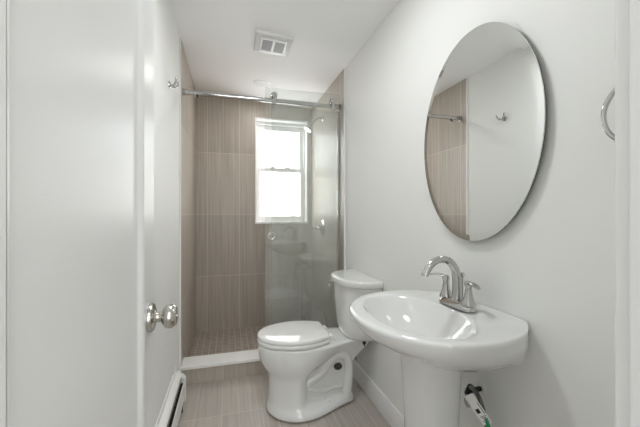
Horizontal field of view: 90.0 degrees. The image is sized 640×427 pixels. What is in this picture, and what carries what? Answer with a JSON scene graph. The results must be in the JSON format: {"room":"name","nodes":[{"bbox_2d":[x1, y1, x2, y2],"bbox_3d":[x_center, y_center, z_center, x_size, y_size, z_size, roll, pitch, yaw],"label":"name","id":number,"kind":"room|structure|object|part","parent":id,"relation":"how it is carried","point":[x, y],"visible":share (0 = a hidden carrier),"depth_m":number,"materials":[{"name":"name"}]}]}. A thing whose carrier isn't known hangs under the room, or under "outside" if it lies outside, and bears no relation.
{"room":"bathroom","nodes":[
{"label":"bathroom","id":0,"kind":"room"},
{"bbox_2d":[154,0,178,426],"bbox_3d":[-0.891,-0.095,1.727,0.100,2.600,3.549,0,0,-16],"label":"wall","id":1,"kind":"structure","parent":0,"point":[166,37],"depth_m":1.73,"materials":[{"name":"white paint"}]},
{"bbox_2d":[155,365,185,426],"bbox_3d":[-0.735,1.093,1.480,0.066,0.225,1.250,0,0,-16],"label":"baseboard heater","id":2,"kind":"object","parent":1,"relation":"attached to","point":[172,407],"visible":1,"depth_m":1.80,"materials":[{"name":"white metal"}]},
{"bbox_3d":[-0.709,1.121,1.488,0.005,0.108,1.250,0,0,-16],"label":"panel","id":3,"kind":"part","parent":2,"relation":"part of","materials":[{"name":"white metal"}]},
{"bbox_2d":[168,77,178,88],"bbox_3d":[-0.851,-0.756,1.863,0.051,0.054,0.087,0,0,-16],"label":"robe hook","id":4,"kind":"object","parent":1,"relation":"attached to","point":[176,84],"visible":1,"depth_m":1.85,"materials":[{"name":"silver metal"}]},
{"bbox_2d":[179,38,180,367],"bbox_3d":[-0.982,-0.015,2.248,0.011,2.440,0.010,0,0,-16],"label":"trim","id":5,"kind":"structure","parent":1,"relation":"attached to","point":[179,38],"depth_m":2.24,"materials":[{"name":"white paint"}]},
{"bbox_2d":[181,40,195,364],"bbox_3d":[-1.127,-0.095,2.759,0.010,2.600,1.054,0,0,-16],"label":"wall tile","id":6,"kind":"structure","parent":1,"relation":"attached to","point":[188,102],"depth_m":2.60,"materials":[{"name":"beige tile"}]},
{"bbox_2d":[196,96,310,331],"bbox_3d":[-0.707,-0.095,3.520,1.235,2.600,0.200,0,0,-16],"label":"wall","id":7,"kind":"structure","parent":0,"point":[245,278],"depth_m":3.37,"materials":[{"name":"tile"}]},
{"bbox_2d":[255,117,307,223],"bbox_3d":[-0.440,-0.464,3.588,0.583,1.142,0.196,0,0,-16],"label":"window","id":8,"kind":"structure","parent":7,"relation":"in","point":[264,124],"depth_m":3.58,"materials":[{"name":"white plastic"}]},
{"bbox_3d":[-0.456,-0.732,3.644,0.523,0.517,0.032,0,0,-16],"label":"sash","id":9,"kind":"part","parent":8,"relation":"part of","materials":[{"name":"white glass"}]},
{"bbox_3d":[-0.446,-0.224,3.611,0.523,0.582,0.032,0,0,-16],"label":"sash","id":10,"kind":"part","parent":8,"relation":"part of","materials":[{"name":"white glass"}]},
{"bbox_3d":[-0.440,0.097,3.588,0.583,0.020,0.196,0,0,-16],"label":"sill","id":11,"kind":"part","parent":8,"relation":"part of","materials":[{"name":"white plastic"}]},
{"bbox_2d":[169,0,398,108],"bbox_3d":[-0.249,-1.331,1.909,1.435,0.327,3.549,0,0,-16],"label":"ceiling","id":12,"kind":"structure","parent":0,"point":[217,37],"depth_m":2.21,"materials":[{"name":"white paint"}]},
{"bbox_2d":[253,80,269,86],"bbox_3d":[-0.536,-1.203,2.946,0.150,0.013,0.150,0,0,-3],"label":"recessed light","id":13,"kind":"object","parent":12,"relation":"in","point":[262,83],"visible":1,"depth_m":2.94,"materials":[{"name":"white paint"}]},
{"bbox_2d":[253,29,293,56],"bbox_3d":[-0.331,-1.191,2.250,0.254,0.043,0.254,0,0,-16],"label":"ceiling vent","id":14,"kind":"object","parent":12,"relation":"in","point":[265,41],"visible":1,"depth_m":2.21,"materials":[{"name":"white paint"}]},
{"bbox_2d":[261,40,272,50],"bbox_3d":[-0.372,-1.181,2.239,0.067,0.007,0.140,3,-1,-16],"label":"grille","id":15,"kind":"object","parent":14,"relation":"attached to","point":[266,45],"depth_m":2.24,"materials":[{"name":"grey plastic"}]},
{"bbox_2d":[273,42,284,52],"bbox_3d":[-0.290,-1.177,2.262,0.067,0.007,0.140,3,-1,-16],"label":"grille","id":16,"kind":"object","parent":14,"relation":"attached to","point":[278,47],"depth_m":2.26,"materials":[{"name":"grey plastic"}]},
{"bbox_2d":[178,325,390,426],"bbox_3d":[-0.249,1.243,1.909,1.435,0.084,3.549,0,0,-16],"label":"floor","id":17,"kind":"structure","parent":0,"point":[241,401],"depth_m":2.05,"materials":[{"name":"tile"}]},
{"bbox_2d":[181,361,267,384],"bbox_3d":[-0.413,1.156,2.485,1.235,0.118,0.143,0,0,-16],"label":"curb","id":18,"kind":"object","parent":17,"relation":"on","point":[200,375],"visible":0.14,"depth_m":2.33,"materials":[{"name":"tile"}]},
{"bbox_2d":[179,349,260,370],"bbox_3d":[-0.413,1.086,2.484,1.235,0.022,0.169,0,0,-16],"label":"curb slab","id":19,"kind":"object","parent":18,"relation":"on","point":[212,360],"visible":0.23,"depth_m":2.36,"materials":[{"name":"white stone"}]},
{"bbox_2d":[337,112,338,326],"bbox_3d":[-0.112,0.109,2.616,0.565,1.930,0.022,0,0,-16],"label":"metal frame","id":20,"kind":"object","parent":19,"relation":"on","point":[337,112],"visible":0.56,"depth_m":2.70,"materials":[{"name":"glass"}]},
{"bbox_2d":[257,269,382,422],"bbox_3d":[-0.036,0.807,2.064,0.724,0.796,0.496,0,0,-16],"label":"toilet","id":21,"kind":"object","parent":17,"relation":"on","point":[308,365],"visible":0.99,"depth_m":1.94,"materials":[{"name":"white ceramic"}]},
{"bbox_3d":[-0.176,0.776,2.024,0.432,0.026,0.376,0,0,-16],"label":"seat","id":22,"kind":"part","parent":21,"relation":"part of","materials":[{"name":"white plastic"}]},
{"bbox_3d":[-0.176,0.749,2.024,0.432,0.028,0.376,0,0,-16],"label":"seat lid","id":23,"kind":"part","parent":21,"relation":"part of","materials":[{"name":"white plastic"}]},
{"bbox_3d":[-0.045,0.997,2.061,0.700,0.416,0.410,0,0,-16],"label":"bowl","id":24,"kind":"part","parent":21,"relation":"part of","materials":[{"name":"white ceramic"}]},
{"bbox_3d":[0.202,0.431,2.132,0.229,0.044,0.496,0,0,-16],"label":"tank lid","id":25,"kind":"part","parent":21,"relation":"part of","materials":[{"name":"white ceramic"}]},
{"bbox_3d":[0.210,0.621,2.134,0.213,0.346,0.466,0,0,-16],"label":"tank","id":26,"kind":"part","parent":21,"relation":"part of","materials":[{"name":"white ceramic"}]},
{"bbox_2d":[349,290,528,426],"bbox_3d":[0.357,0.768,1.126,0.493,0.874,0.604,0,0,-16],"label":"pedestal sink","id":27,"kind":"object","parent":17,"relation":"on","point":[435,341],"visible":0.98,"depth_m":1.04,"materials":[{"name":"white ceramic"}]},
{"bbox_2d":[349,290,528,372],"bbox_3d":[0.357,0.422,1.125,0.494,0.185,0.606,0,0,-16],"label":"basin","id":28,"kind":"object","parent":27,"relation":"in","point":[429,335],"depth_m":0.99,"materials":[{"name":"white ceramic"}]},
{"bbox_2d":[421,256,480,311],"bbox_3d":[0.480,0.242,1.164,0.197,0.184,0.190,0,0,30],"label":"faucet","id":29,"kind":"object","parent":27,"relation":"on","point":[455,299],"visible":1,"depth_m":1.15,"materials":[{"name":"silver metal"}]},
{"bbox_3d":[0.466,0.240,1.257,0.023,0.019,0.078,0,0,-33],"label":"lever","id":30,"kind":"part","parent":29,"relation":"part of","materials":[{"name":"silver metal"}]},
{"bbox_3d":[0.438,0.234,1.152,0.166,0.168,0.037,0,0,-16],"label":"spout","id":31,"kind":"part","parent":29,"relation":"part of","materials":[{"name":"silver metal"}]},
{"bbox_3d":[0.483,0.275,1.227,0.047,0.086,0.047,0,0,-16],"label":"handle","id":32,"kind":"part","parent":29,"relation":"part of","materials":[{"name":"silver metal"}]},
{"bbox_3d":[0.499,0.323,1.169,0.060,0.022,0.170,0,0,-16],"label":"plate","id":33,"kind":"part","parent":29,"relation":"part of","materials":[{"name":"silver metal"}]},
{"bbox_3d":[0.524,0.267,1.176,0.013,0.107,0.013,0,0,40],"label":"lift rod","id":34,"kind":"part","parent":29,"relation":"part of","materials":[{"name":"silver metal"}]},
{"bbox_3d":[0.516,0.275,1.111,0.047,0.086,0.047,0,0,-16],"label":"handle","id":35,"kind":"part","parent":29,"relation":"part of","materials":[{"name":"silver metal"}]},
{"bbox_3d":[0.517,0.240,1.077,0.023,0.019,0.078,0,0,1],"label":"lever","id":36,"kind":"part","parent":29,"relation":"part of","materials":[{"name":"silver metal"}]},
{"bbox_2d":[346,0,614,426],"bbox_3d":[0.393,-0.095,2.092,0.100,2.600,3.549,0,0,-16],"label":"wall","id":37,"kind":"structure","parent":0,"point":[552,267],"depth_m":1.02,"materials":[{"name":"white paint"}]},
{"bbox_2d":[311,69,343,326],"bbox_3d":[0.052,-0.095,3.089,0.010,2.600,1.064,0,0,-16],"label":"wall tile","id":38,"kind":"structure","parent":37,"relation":"attached to","point":[323,134],"depth_m":3.01,"materials":[{"name":"grey tile"}]},
{"bbox_2d":[182,88,340,109],"bbox_3d":[-0.416,-0.885,2.496,1.215,0.061,0.052,0,0,-16],"label":"shower rail","id":39,"kind":"object","parent":38,"relation":"attached to","point":[195,93],"visible":0.98,"depth_m":2.46,"materials":[{"name":"silver metal"}]},
{"bbox_2d":[268,92,335,239],"bbox_3d":[-0.136,0.045,2.562,0.604,2.040,0.077,0,0,-16],"label":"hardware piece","id":40,"kind":"structure","parent":39,"relation":"hanging from","point":[332,101],"depth_m":2.48,"materials":[{"name":"silver metal"}]},
{"bbox_3d":[-0.374,0.170,2.477,0.063,0.063,0.013,0,0,-16],"label":"finger pull","id":41,"kind":"part","parent":40,"relation":"part of","materials":[{"name":"silver metal"}]},
{"bbox_2d":[304,115,323,131],"bbox_3d":[-0.062,-0.883,3.122,0.196,0.174,0.088,0,0,-16],"label":"shower fixture","id":42,"kind":"object","parent":38,"relation":"attached to","point":[307,128],"visible":1,"depth_m":3.11,"materials":[{"name":"silver metal"}]},
{"bbox_2d":[311,220,324,235],"bbox_3d":[-0.032,0.137,3.131,0.128,0.164,0.164,0,0,-16],"label":"shower valve","id":43,"kind":"object","parent":38,"relation":"attached to","point":[321,227],"visible":1,"depth_m":3.11,"materials":[{"name":"silver metal"}]},
{"bbox_2d":[344,68,345,268],"bbox_3d":[0.198,0.015,2.573,0.011,2.380,0.010,0,0,-16],"label":"trim","id":44,"kind":"structure","parent":37,"relation":"attached to","point":[344,68],"depth_m":2.57,"materials":[{"name":"white paint"}]},
{"bbox_2d":[352,360,403,426],"bbox_3d":[0.491,1.146,1.535,0.016,0.118,2.148,0,0,-16],"label":"baseboard","id":45,"kind":"structure","parent":37,"relation":"attached to","point":[383,404],"depth_m":1.97,"materials":[{"name":"white paint"}]},
{"bbox_2d":[464,381,486,426],"bbox_3d":[0.569,0.733,1.133,0.086,0.239,0.129,0,0,-16],"label":"supply valve","id":46,"kind":"object","parent":37,"relation":"attached to","point":[480,388],"visible":0.77,"depth_m":1.15,"materials":[{"name":"silver metal"}]},
{"bbox_3d":[0.537,0.667,1.145,0.031,0.048,0.028,0,0,-16],"label":"valve handle","id":47,"kind":"part","parent":46,"relation":"part of","materials":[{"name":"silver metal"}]},
{"bbox_2d":[464,393,491,425],"bbox_3d":[0.530,0.655,1.075,0.087,0.095,0.002,0,0,42],"label":"paper tag","id":48,"kind":"object","parent":46,"relation":"hanging from","point":[475,405],"visible":0.88,"depth_m":1.07,"materials":[{"name":"white paper"}]},
{"bbox_2d":[475,403,487,422],"bbox_3d":[0.537,0.664,1.068,0.001,0.060,0.023,0,-40,-48],"label":"print","id":49,"kind":"object","parent":48,"relation":"attached to","point":[477,410],"depth_m":1.07},
{"bbox_2d":[424,22,546,240],"bbox_3d":[0.578,-0.295,1.212,0.024,0.792,0.592,0,0,-16],"label":"oval mirror","id":50,"kind":"object","parent":37,"relation":"attached to","point":[485,131],"visible":1,"depth_m":1.14,"materials":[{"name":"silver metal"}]},
{"bbox_2d":[600,88,614,140],"bbox_3d":[0.706,-0.240,0.687,0.066,0.182,0.157,0,0,-16],"label":"towel ring","id":51,"kind":"object","parent":37,"relation":"attached to","point":[603,116],"visible":0.47,"depth_m":0.74,"materials":[{"name":"silver metal"}]},
{"bbox_2d":[484,418,489,426],"bbox_3d":[0.533,0.698,1.003,0.010,0.099,0.052,0,0,-16],"label":"tag","id":52,"kind":"object","parent":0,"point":[486,419],"visible":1,"depth_m":1.01,"materials":[{"name":"green"}]},
{"bbox_3d":[0.220,-0.095,0.260,1.435,2.600,0.120,0,0,-16],"label":"wall","id":53,"kind":"structure","parent":0,"visible":0},
{"bbox_2d":[0,0,177,426],"bbox_3d":[-0.344,0.182,0.491,0.156,2.030,0.630,0,0,-16],"label":"door","id":54,"kind":"structure","parent":53,"relation":"in","point":[79,316],"depth_m":0.41,"materials":[{"name":"white paint"}]},
{"bbox_3d":[-0.367,0.244,0.763,0.050,0.057,0.057,0,0,-16],"label":"knob","id":55,"kind":"part","parent":54,"relation":"part of","materials":[{"name":"silver metal"}]},
{"bbox_2d":[615,0,639,426],"bbox_3d":[0.083,0.145,0.228,0.715,2.120,0.143,0,0,-16],"label":"door frame","id":56,"kind":"structure","parent":53,"relation":"attached to","point":[621,6],"depth_m":0.36,"materials":[{"name":"white paint"}]}
]}

